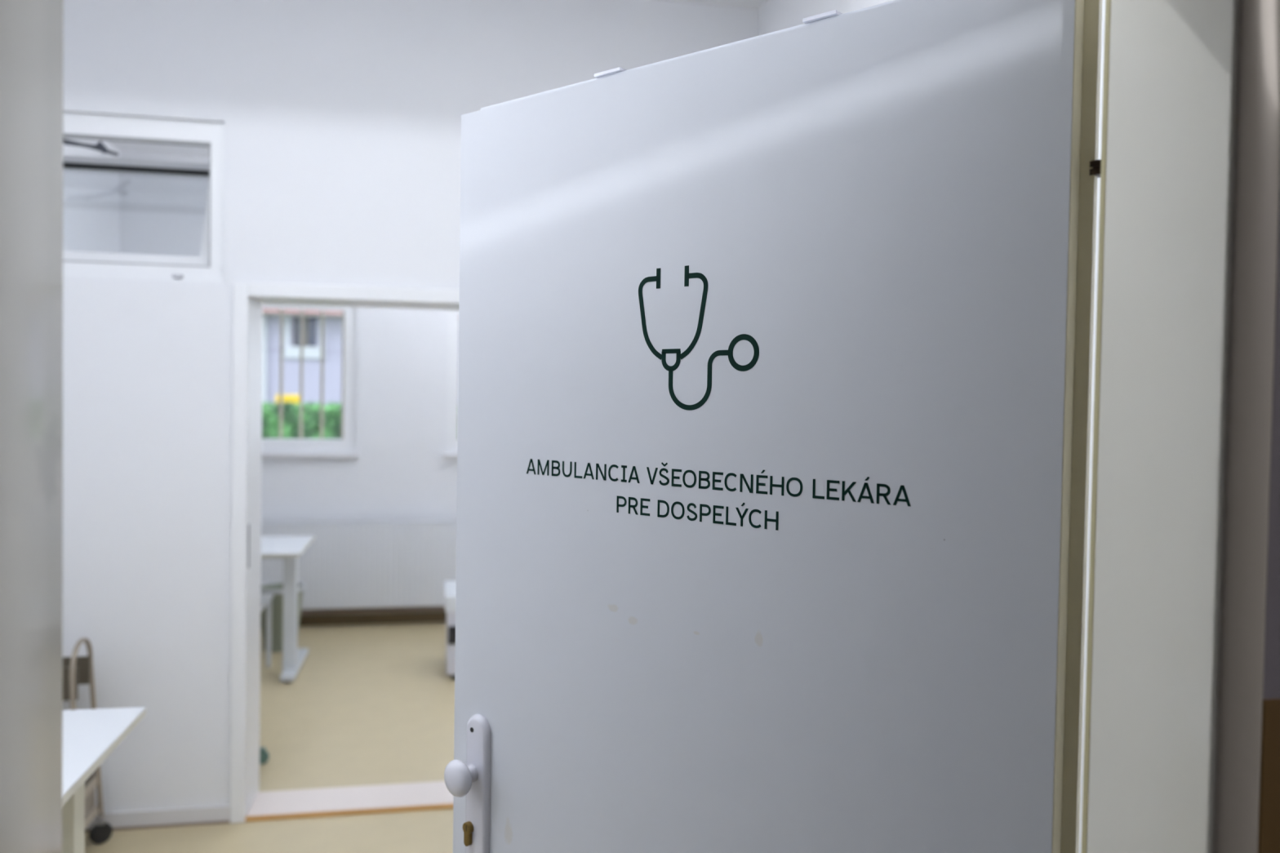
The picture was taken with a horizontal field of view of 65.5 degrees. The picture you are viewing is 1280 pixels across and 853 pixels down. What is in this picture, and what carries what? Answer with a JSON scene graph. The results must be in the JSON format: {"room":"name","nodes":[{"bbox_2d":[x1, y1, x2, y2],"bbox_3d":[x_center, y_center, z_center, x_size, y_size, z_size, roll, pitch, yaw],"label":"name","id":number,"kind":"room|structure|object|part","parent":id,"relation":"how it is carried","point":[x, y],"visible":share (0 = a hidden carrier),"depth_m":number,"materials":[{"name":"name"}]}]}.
{"room":"medical clinic corridor","nodes":[
{"label":"medical clinic corridor","id":0,"kind":"room"},
{"bbox_2d":[62,137,119,253],"bbox_3d":[-3.171,-0.182,5.076,0.100,3.145,2.945,1,2,-11],"label":"wall partition","id":1,"kind":"structure","parent":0,"point":[91,198],"depth_m":5.95,"materials":[{"name":"white paint"}]},
{"bbox_2d":[84,622,454,852],"bbox_3d":[-1.121,1.505,3.936,5.800,0.100,6.690,1,2,-11],"label":"floor","id":2,"kind":"structure","parent":0,"point":[366,704],"depth_m":4.57,"materials":[{"name":"beige plastic"}]},
{"bbox_2d":[62,637,112,844],"bbox_3d":[-2.054,1.088,3.170,0.535,0.743,0.564,1,2,-11],"label":"chair","id":3,"kind":"object","parent":2,"relation":"on","point":[77,670],"visible":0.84,"depth_m":3.42,"materials":[{"name":"grey metal"}]},
{"bbox_3d":[-2.101,0.856,3.280,0.455,0.110,0.012,1,2,-11],"label":"plate","id":4,"kind":"part","parent":3,"relation":"part of","materials":[{"name":"beige metal"}]},
{"bbox_3d":[-2.118,0.836,3.378,0.460,0.095,0.012,1,2,-11],"label":"plate","id":5,"kind":"part","parent":3,"relation":"part of","materials":[{"name":"brown wood"}]},
{"bbox_3d":[-1.873,1.044,3.362,0.045,0.659,0.256,1,2,-11],"label":"frame","id":6,"kind":"part","parent":3,"relation":"part of","materials":[{"name":"grey metal"}]},
{"bbox_3d":[-1.849,1.292,3.213,0.006,0.068,0.515,1,2,-11],"label":"panel","id":7,"kind":"part","parent":3,"relation":"part of","materials":[{"name":"grey metal"}]},
{"bbox_3d":[-1.847,1.194,3.211,0.006,0.064,0.515,1,2,-11],"label":"panel","id":8,"kind":"part","parent":3,"relation":"part of","materials":[{"name":"beige wood"}]},
{"bbox_2d":[62,706,146,852],"bbox_3d":[-1.910,1.118,2.179,1.348,0.740,0.702,1,2,-11],"label":"table","id":9,"kind":"object","parent":2,"relation":"on","point":[90,736],"visible":0.55,"depth_m":2.33,"materials":[{"name":"white plastic"}]},
{"bbox_3d":[-1.331,1.135,2.296,0.070,0.658,0.070,1,2,-11],"label":"leg","id":10,"kind":"part","parent":9,"relation":"part of","materials":[{"name":"beige"}]},
{"bbox_2d":[259,743,269,764],"bbox_3d":[-1.876,0.935,4.222,0.595,1.000,0.588,1,2,-11],"label":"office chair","id":11,"kind":"object","parent":2,"relation":"on","point":[264,754],"visible":0.08,"depth_m":4.24,"materials":[{"name":"teal plastic"}]},
{"bbox_2d":[260,593,273,667],"bbox_3d":[-2.288,1.185,5.492,0.425,0.420,0.500,1,2,-11],"label":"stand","id":12,"kind":"object","parent":2,"relation":"on","point":[265,599],"visible":0.24,"depth_m":5.74,"materials":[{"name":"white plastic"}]},
{"bbox_3d":[-2.146,1.190,5.756,0.024,0.400,0.024,1,2,-11],"label":"leg","id":13,"kind":"part","parent":12,"relation":"part of","materials":[{"name":"white metal"}]},
{"bbox_2d":[260,581,305,652],"bbox_3d":[-2.231,1.182,6.177,0.292,0.392,0.292,1,2,-11],"label":"chair","id":14,"kind":"object","parent":2,"relation":"on","point":[275,588],"visible":0.55,"depth_m":6.08,"materials":[{"name":"grey plastic"}]},
{"bbox_2d":[261,535,314,683],"bbox_3d":[-2.517,1.020,5.527,1.288,0.740,0.790,1,2,-11],"label":"desk","id":15,"kind":"object","parent":2,"relation":"on","point":[289,548],"visible":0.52,"depth_m":5.55,"materials":[{"name":"white plastic"}]},
{"bbox_3d":[-1.961,1.039,5.584,0.070,0.658,0.070,1,2,-11],"label":"leg","id":16,"kind":"part","parent":15,"relation":"part of","materials":[{"name":"white metal"}]},
{"bbox_2d":[444,580,456,679],"bbox_3d":[-0.874,1.173,5.801,0.520,0.475,0.475,1,2,-11],"label":"base cabinet","id":17,"kind":"object","parent":2,"relation":"on","point":[450,586],"visible":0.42,"depth_m":5.54,"materials":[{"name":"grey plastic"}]},
{"bbox_3d":[-0.829,1.162,5.576,0.482,0.100,0.012,1,2,-11],"label":"drawer","id":18,"kind":"part","parent":17,"relation":"part of","materials":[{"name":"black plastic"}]},
{"bbox_2d":[120,151,457,521],"bbox_3d":[-1.460,-0.206,7.078,4.250,3.145,0.300,1,2,-11],"label":"wall","id":19,"kind":"structure","parent":0,"point":[400,472],"depth_m":6.85,"materials":[{"name":"white paint"}]},
{"bbox_2d":[279,309,283,439],"bbox_3d":[-2.531,-0.368,7.034,0.022,0.908,0.049,1,2,-11],"label":"bar","id":20,"kind":"object","parent":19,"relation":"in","point":[281,386],"depth_m":7.04,"materials":[{"name":"beige paint"}]},
{"bbox_2d":[299,309,303,439],"bbox_3d":[-2.398,-0.369,7.061,0.022,0.911,0.049,1,2,-11],"label":"bar","id":21,"kind":"object","parent":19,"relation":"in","point":[301,352],"depth_m":7.06,"materials":[{"name":"beige paint"}]},
{"bbox_2d":[261,303,358,458],"bbox_3d":[-2.316,-0.313,6.769,0.786,1.051,0.130,1,2,-11],"label":"window","id":22,"kind":"structure","parent":19,"relation":"in","point":[348,443],"depth_m":6.82,"materials":[{"name":"white plastic"}]},
{"bbox_3d":[-2.318,0.197,6.750,0.786,0.033,0.065,1,2,-11],"label":"sill","id":23,"kind":"part","parent":22,"relation":"part of","materials":[{"name":"white"}]},
{"bbox_2d":[320,310,324,439],"bbox_3d":[-2.260,-0.368,7.089,0.022,0.909,0.049,1,2,-11],"label":"bar","id":24,"kind":"object","parent":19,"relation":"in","point":[322,311],"depth_m":7.09,"materials":[{"name":"beige paint"}]},
{"bbox_2d":[341,311,344,439],"bbox_3d":[-2.122,-0.366,7.117,0.014,0.907,0.049,1,2,-11],"label":"bar","id":25,"kind":"object","parent":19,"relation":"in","point":[343,312],"depth_m":7.12,"materials":[{"name":"beige paint"}]},
{"bbox_2d":[260,612,446,626],"bbox_3d":[-1.454,1.334,6.965,4.050,0.072,0.014,1,2,-11],"label":"baseboard","id":26,"kind":"structure","parent":19,"relation":"attached to","point":[418,617],"depth_m":6.88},
{"bbox_2d":[260,520,456,609],"bbox_3d":[-1.616,0.939,6.854,3.088,0.582,0.139,1,2,-11],"label":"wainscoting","id":27,"kind":"structure","parent":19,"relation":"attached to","point":[347,564],"depth_m":6.74,"materials":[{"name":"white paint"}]},
{"bbox_3d":[-1.610,0.940,6.826,3.088,0.582,0.078,1,2,-11],"label":"casing","id":28,"kind":"part","parent":27,"relation":"part of","materials":[{"name":"white ceramic"}]},
{"bbox_2d":[300,605,445,615],"bbox_3d":[-1.453,1.268,6.964,4.050,0.060,0.012,1,2,-11],"label":"cap","id":29,"kind":"object","parent":19,"relation":"attached to","point":[437,608],"visible":0.21,"depth_m":6.88,"materials":[{"name":"brown wood"}]},
{"bbox_2d":[443,310,458,458],"bbox_3d":[-0.961,-0.298,7.044,0.833,1.051,0.130,1,2,-11],"label":"window","id":30,"kind":"structure","parent":19,"relation":"in","point":[453,315],"depth_m":6.97,"materials":[{"name":"white plastic"}]},
{"bbox_3d":[-0.963,0.212,7.025,0.833,0.033,0.065,1,2,-11],"label":"sill","id":31,"kind":"part","parent":30,"relation":"part of","materials":[{"name":"white"}]},
{"bbox_2d":[62,0,759,812],"bbox_3d":[-1.288,-0.118,3.812,3.690,3.145,0.283,1,2,-11],"label":"wall","id":32,"kind":"structure","parent":0,"point":[341,118],"depth_m":3.62,"materials":[{"name":"white paint"}]},
{"bbox_2d":[62,111,224,282],"bbox_3d":[-2.163,-0.824,3.622,1.283,0.582,0.275,1,2,-11],"label":"window","id":33,"kind":"structure","parent":32,"relation":"in","point":[208,267],"depth_m":3.61,"materials":[{"name":"white plastic"}]},
{"bbox_3d":[-2.169,-0.795,3.647,1.170,0.431,0.225,1,2,-11],"label":"sash","id":34,"kind":"part","parent":33,"relation":"part of","materials":[{"name":"white plastic"}]},
{"bbox_2d":[84,804,230,832],"bbox_3d":[-1.283,1.427,3.706,3.490,0.062,0.016,1,2,-11],"label":"baseboard","id":35,"kind":"structure","parent":32,"relation":"attached to","point":[212,813],"depth_m":3.61,"materials":[{"name":"white wood"}]},
{"bbox_2d":[230,280,459,823],"bbox_3d":[-1.026,0.466,3.873,1.004,1.983,0.305,1,2,-11],"label":"doorway","id":36,"kind":"structure","parent":32,"relation":"in","point":[249,298],"depth_m":3.66,"materials":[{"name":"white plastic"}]},
{"bbox_3d":[-1.444,0.441,3.674,0.002,0.160,0.018,1,2,-11],"label":"strike plate","id":37,"kind":"part","parent":36,"relation":"part of","materials":[{"name":"grey metal"}]},
{"bbox_2d":[244,803,453,822],"bbox_3d":[-1.015,1.455,3.766,0.900,0.012,0.018,1,2,-11],"label":"trim","id":38,"kind":"structure","parent":32,"relation":"attached to","point":[349,812],"depth_m":3.74,"materials":[{"name":"orange wood"}]},
{"bbox_2d":[246,781,453,816],"bbox_3d":[-1.039,1.450,3.886,0.900,0.016,0.227,1,2,-11],"label":"threshold","id":39,"kind":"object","parent":32,"relation":"attached to","point":[436,793],"depth_m":3.86,"materials":[{"name":"beige plastic"}]},
{"bbox_2d":[106,0,766,156],"bbox_3d":[-1.068,-1.738,3.851,5.800,0.100,6.690,1,2,-11],"label":"ceiling","id":40,"kind":"structure","parent":0,"point":[750,4],"depth_m":6.34,"materials":[{"name":"white paint"}]},
{"bbox_2d":[758,0,1105,852],"bbox_3d":[0.803,-0.050,2.530,0.100,3.145,3.062,1,2,-11],"label":"wall","id":41,"kind":"structure","parent":0,"point":[774,15],"depth_m":1.95,"materials":[{"name":"white paint"}]},
{"bbox_2d":[1262,186,1279,699],"bbox_3d":[0.077,-0.431,0.648,4.800,1.258,0.014,1,2,-11],"label":"wall","id":42,"kind":"structure","parent":0,"point":[1271,682],"depth_m":0.73,"materials":[{"name":"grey paint"}]},
{"bbox_3d":[-0.436,-0.020,0.640,5.800,3.145,0.151,1,2,-11],"label":"wall","id":43,"kind":"structure","parent":0,"visible":0},
{"bbox_2d":[0,0,1279,852],"bbox_3d":[-0.002,0.542,0.735,0.898,2.030,0.174,1,2,-11],"label":"door frame","id":44,"kind":"structure","parent":43,"relation":"attached to","point":[1193,180],"depth_m":0.73,"materials":[{"name":"beige metal"}]},
{"bbox_2d":[444,0,1102,852],"bbox_3d":[0.066,0.543,1.180,0.892,1.990,0.087,2,2,39],"label":"door","id":45,"kind":"structure","parent":43,"relation":"in","point":[775,348],"depth_m":1.10,"materials":[{"name":"white paint"}]},
{"bbox_3d":[-0.257,0.497,1.405,0.052,0.052,0.025,2,2,38],"label":"knob","id":46,"kind":"part","parent":45,"relation":"part of","materials":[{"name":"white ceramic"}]},
{"bbox_3d":[-0.234,0.539,1.427,0.046,0.252,0.010,2,2,40],"label":"handle plate","id":47,"kind":"part","parent":45,"relation":"part of","materials":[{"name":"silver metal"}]},
{"bbox_2d":[594,66,626,77],"bbox_3d":[-0.022,-0.386,1.318,0.044,0.151,0.068,2,2,40],"label":"hook","id":48,"kind":"object","parent":45,"relation":"attached to","point":[619,68],"visible":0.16,"depth_m":1.29,"materials":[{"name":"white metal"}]},
{"bbox_2d":[802,9,842,23],"bbox_3d":[0.217,-0.377,1.119,0.041,0.151,0.068,2,2,40],"label":"hook","id":49,"kind":"object","parent":45,"relation":"attached to","point":[828,14],"visible":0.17,"depth_m":1.09,"materials":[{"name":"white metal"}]},
{"bbox_2d":[1257,698,1279,852],"bbox_3d":[0.056,0.878,0.681,4.800,1.362,0.016,1,2,-11],"label":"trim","id":50,"kind":"structure","parent":43,"relation":"attached to","point":[1268,830],"depth_m":0.74,"materials":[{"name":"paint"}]},
{"label":"outside","id":51,"kind":"structure","parent":0,"visible":0},
{"bbox_3d":[-6.680,1.251,17.761,22.000,0.100,22.620,1,2,-11],"label":"ground","id":52,"kind":"structure","parent":51,"visible":0},
{"bbox_2d":[275,394,299,404],"bbox_3d":[-4.445,0.486,12.572,0.290,1.775,0.170,1,2,-11],"label":"box","id":53,"kind":"object","parent":52,"relation":"on","point":[294,398],"visible":0.32,"depth_m":12.47,"materials":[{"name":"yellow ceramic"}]},
{"bbox_2d":[262,400,341,439],"bbox_3d":[-3.943,0.563,11.850,6.061,1.746,1.169,1,2,-11],"label":"hedge","id":54,"kind":"object","parent":52,"relation":"on","point":[270,411],"visible":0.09,"depth_m":11.36,"materials":[{"name":"green plant"}]},
{"bbox_2d":[262,308,342,405],"bbox_3d":[-7.297,-0.657,20.907,12.600,3.530,4.900,1,2,-11],"label":"house","id":55,"kind":"structure","parent":52,"relation":"on","point":[332,392],"depth_m":19.06,"materials":[{"name":"grey paint"}]}
]}

